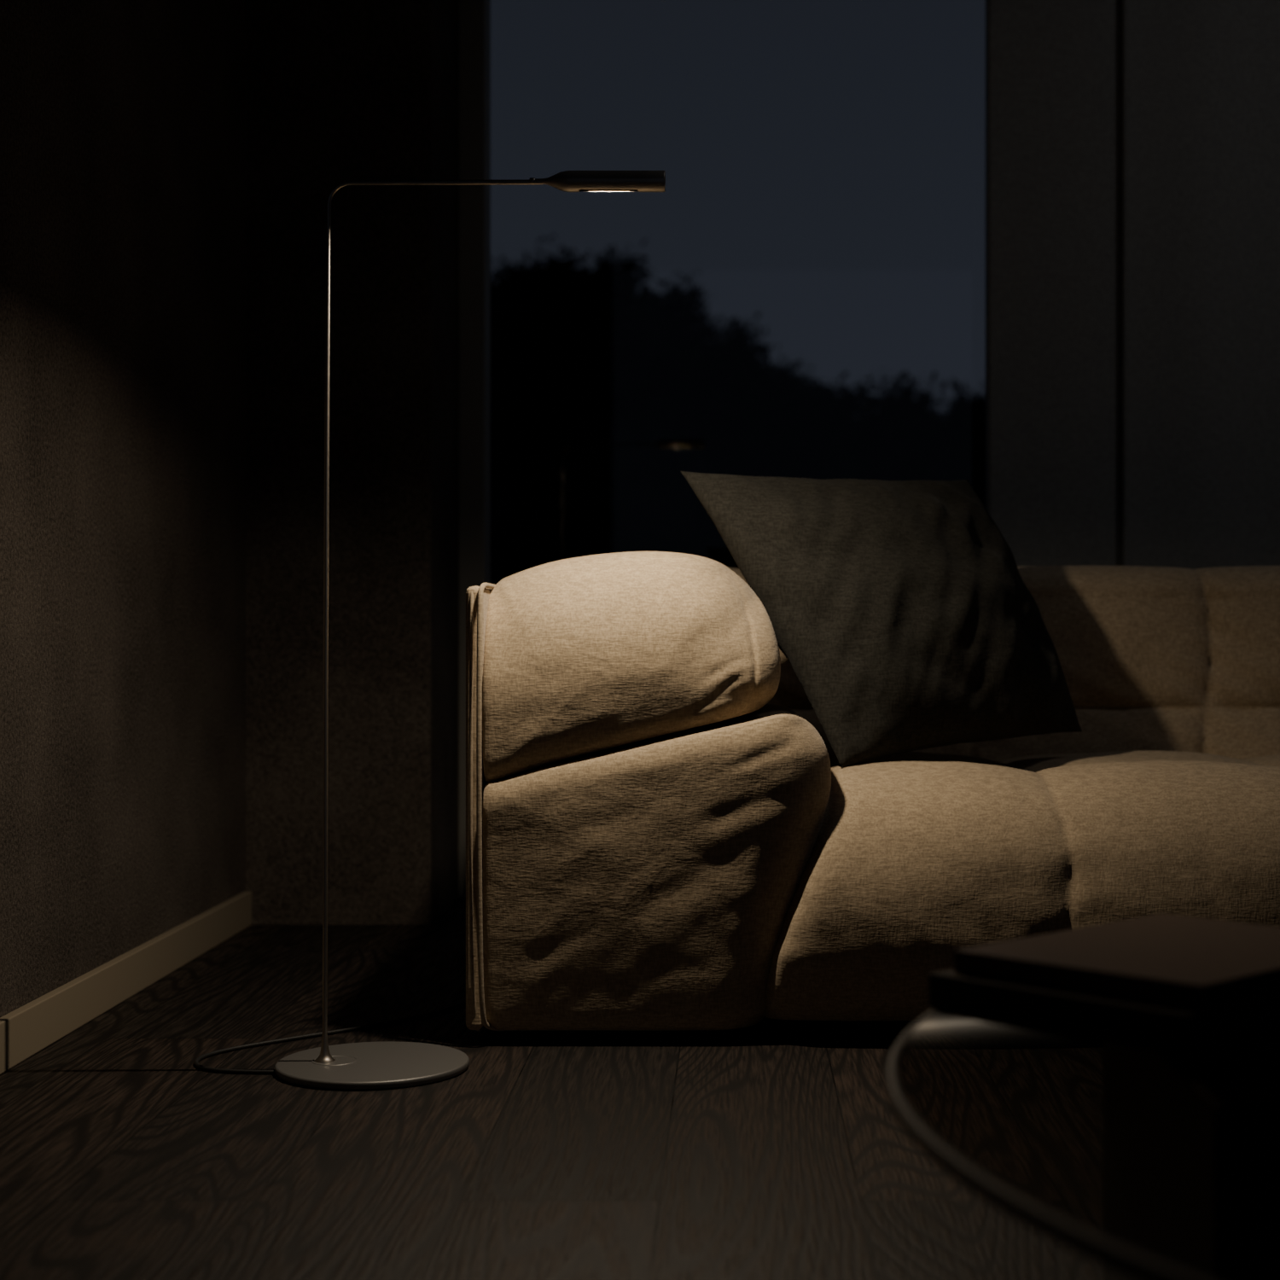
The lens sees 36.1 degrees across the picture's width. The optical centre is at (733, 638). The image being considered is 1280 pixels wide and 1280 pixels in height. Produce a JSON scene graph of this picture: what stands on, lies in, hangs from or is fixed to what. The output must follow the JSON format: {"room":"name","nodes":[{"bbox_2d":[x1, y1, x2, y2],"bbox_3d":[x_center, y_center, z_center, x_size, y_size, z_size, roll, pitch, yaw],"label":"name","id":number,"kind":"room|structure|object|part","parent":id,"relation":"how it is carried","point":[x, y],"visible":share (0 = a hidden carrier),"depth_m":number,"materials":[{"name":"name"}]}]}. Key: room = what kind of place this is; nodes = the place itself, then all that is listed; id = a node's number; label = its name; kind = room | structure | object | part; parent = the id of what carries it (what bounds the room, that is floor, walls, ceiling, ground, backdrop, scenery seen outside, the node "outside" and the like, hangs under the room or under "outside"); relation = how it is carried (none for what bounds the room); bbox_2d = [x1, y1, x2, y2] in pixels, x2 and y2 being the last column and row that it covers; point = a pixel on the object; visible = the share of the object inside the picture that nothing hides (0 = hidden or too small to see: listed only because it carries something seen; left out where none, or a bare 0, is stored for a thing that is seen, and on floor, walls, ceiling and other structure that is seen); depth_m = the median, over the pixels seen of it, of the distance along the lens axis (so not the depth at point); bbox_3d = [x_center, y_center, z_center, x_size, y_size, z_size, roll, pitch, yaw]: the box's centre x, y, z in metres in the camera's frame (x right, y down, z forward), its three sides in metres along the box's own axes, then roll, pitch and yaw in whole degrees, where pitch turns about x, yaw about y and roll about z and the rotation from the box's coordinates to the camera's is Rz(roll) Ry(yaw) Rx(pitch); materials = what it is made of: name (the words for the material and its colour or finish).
{"room":"living room","nodes":[
{"label":"living room","id":0,"kind":"room"},
{"bbox_2d":[0,0,245,1017],"bbox_3d":[-1.002,-0.820,1.325,0.195,2.700,5.850,0,0,0],"label":"wall","id":1,"kind":"structure","parent":0,"point":[123,122],"depth_m":2.87,"materials":[{"name":"paint"}]},
{"bbox_2d":[0,891,251,1074],"bbox_3d":[-0.897,0.498,1.087,0.015,0.063,5.075,0,0,0],"label":"baseboard","id":2,"kind":"structure","parent":1,"relation":"attached to","point":[37,1024],"depth_m":2.81,"materials":[{"name":"brown paint"}]},
{"bbox_2d":[245,0,458,923],"bbox_3d":[-0.734,-0.820,3.880,0.343,2.700,0.480,0,0,0],"label":"wall","id":3,"kind":"structure","parent":0,"point":[337,91],"depth_m":3.64,"materials":[{"name":"grey paint"}]},
{"bbox_2d":[251,919,430,925],"bbox_3d":[-0.734,0.525,3.634,0.343,0.010,0.012,0,0,0],"label":"baseboard","id":4,"kind":"structure","parent":3,"relation":"attached to","point":[254,922],"depth_m":3.63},
{"bbox_2d":[458,0,490,898],"bbox_3d":[-0.535,-0.820,4.050,0.054,2.700,0.100,0,0,0],"label":"frame","id":5,"kind":"object","parent":3,"relation":"attached to","point":[474,15],"visible":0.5,"depth_m":4.00,"materials":[{"name":"grey paint"}]},
{"bbox_2d":[0,897,1103,1279],"bbox_3d":[1.100,0.570,1.325,4.400,0.080,5.850,0,0,0],"label":"floor","id":6,"kind":"structure","parent":0,"point":[549,1157],"depth_m":2.05,"materials":[{"name":"brown wood"}]},
{"bbox_2d":[194,170,665,1090],"bbox_3d":[-0.453,-0.024,2.596,0.530,1.107,0.648,0,0,-25],"label":"floor lamp","id":7,"kind":"object","parent":6,"relation":"on","point":[363,1066],"visible":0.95,"depth_m":2.41,"materials":[{"name":"grey metal"}]},
{"bbox_3d":[-0.371,-0.024,2.418,0.270,1.085,0.007,0,0,-2],"label":"stem","id":8,"kind":"part","parent":7,"relation":"part of","materials":[{"name":"brown metal"}]},
{"bbox_2d":[465,551,1279,1035],"bbox_3d":[0.975,0.203,3.029,2.672,0.655,1.074,0,0,0],"label":"sofa","id":9,"kind":"object","parent":6,"relation":"on","point":[666,834],"visible":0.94,"depth_m":2.54,"materials":[{"name":"beige fabric"}]},
{"bbox_3d":[-0.099,0.306,2.984,0.454,0.413,0.924,0,0,0],"label":"arm","id":10,"kind":"part","parent":9,"relation":"part of","materials":[{"name":"beige fabric"}]},
{"bbox_2d":[680,471,1082,767],"bbox_3d":[0.237,-0.038,2.901,0.574,0.428,0.281,0,0,-35],"label":"throw pillow","id":11,"kind":"object","parent":9,"relation":"on","point":[903,613],"visible":0.99,"depth_m":2.82,"materials":[{"name":"grey fabric"}]},
{"bbox_2d":[728,565,1279,761],"bbox_3d":[1.090,0.193,3.333,2.420,0.635,0.250,0,0,0],"label":"cushion","id":12,"kind":"object","parent":9,"relation":"on","point":[1151,658],"depth_m":3.27,"materials":[{"name":"beige fabric"}]},
{"bbox_2d":[764,750,1279,1021],"bbox_3d":[1.150,0.337,2.956,2.300,0.336,0.881,0,0,0],"label":"seat cushion","id":13,"kind":"object","parent":9,"relation":"on","point":[877,870],"depth_m":2.54,"materials":[{"name":"beige fabric"}]},
{"bbox_2d":[886,1007,1279,1279],"bbox_3d":[0.800,0.405,1.220,1.406,0.250,1.406,0,0,0],"label":"coffee table","id":14,"kind":"object","parent":6,"relation":"on","point":[1191,1142],"visible":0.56,"depth_m":1.28,"materials":[{"name":"metal"}]},
{"bbox_3d":[0.800,0.284,1.220,1.392,0.008,1.392,0,0,0],"label":"glass","id":15,"kind":"part","parent":14,"relation":"part of","materials":[{"name":"clear glass"}]},
{"bbox_2d":[929,913,1279,1053],"bbox_3d":[0.337,0.258,1.506,0.302,0.044,0.232,0,0,-43],"label":"book stack","id":16,"kind":"object","parent":14,"relation":"on","point":[1181,984],"visible":1,"depth_m":1.42,"materials":[{"name":"grey"}]},
{"bbox_3d":[2.550,-0.820,4.050,1.300,2.700,0.140,0,0,0],"label":"wall","id":17,"kind":"structure","parent":0,"visible":0},
{"bbox_3d":[0.696,-0.820,4.060,2.408,2.700,0.080,0,0,0],"label":"window","id":18,"kind":"structure","parent":17,"relation":"in","visible":0},
{"bbox_2d":[985,0,987,509],"bbox_3d":[0.562,-0.820,4.050,0.075,2.700,0.100,0,0,0],"label":"frame","id":19,"kind":"object","parent":18,"relation":"attached to","point":[986,0],"visible":0.03,"depth_m":4.07,"materials":[{"name":"grey paint"}]},
{"label":"outside","id":20,"kind":"structure","parent":0,"visible":0},
{"bbox_3d":[0.000,0.715,32.150,60.000,0.130,55.700,0,0,0],"label":"lawn","id":21,"kind":"structure","parent":20,"visible":0},
{"bbox_2d":[490,234,737,584],"bbox_3d":[-1.245,-1.007,13.017,2.852,3.355,2.068,0,0,-7],"label":"tree","id":22,"kind":"object","parent":21,"relation":"on","point":[583,366],"visible":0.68,"depth_m":12.46,"materials":[{"name":"black plant"}]},
{"bbox_2d":[651,290,837,568],"bbox_3d":[0.039,-1.017,15.141,2.649,3.389,2.189,0,0,-29],"label":"tree","id":23,"kind":"object","parent":21,"relation":"on","point":[750,396],"visible":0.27,"depth_m":14.74,"materials":[{"name":"black plant"}]},
{"bbox_2d":[764,367,985,506],"bbox_3d":[1.706,-0.418,13.537,3.435,2.978,1.977,0,0,-6],"label":"tree","id":24,"kind":"object","parent":21,"relation":"on","point":[904,439],"visible":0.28,"depth_m":13.11,"materials":[{"name":"black plant"}]},
{"bbox_3d":[1.100,-2.220,1.325,4.400,0.100,5.850,0,0,0],"label":"ceiling","id":25,"kind":"structure","parent":0,"visible":0},
{"bbox_2d":[987,0,1122,566],"bbox_3d":[0.654,-0.820,3.933,0.292,2.680,0.008,0,0,0],"label":"wall panel","id":26,"kind":"object","parent":25,"relation":"hanging from","point":[1055,67],"visible":0.54,"depth_m":3.93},
{"bbox_2d":[1122,0,1279,569],"bbox_3d":[1.338,-0.820,3.910,1.126,2.680,0.014,0,0,0],"label":"wall panel","id":27,"kind":"object","parent":25,"relation":"hanging from","point":[1201,99],"visible":0.66,"depth_m":3.91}
]}

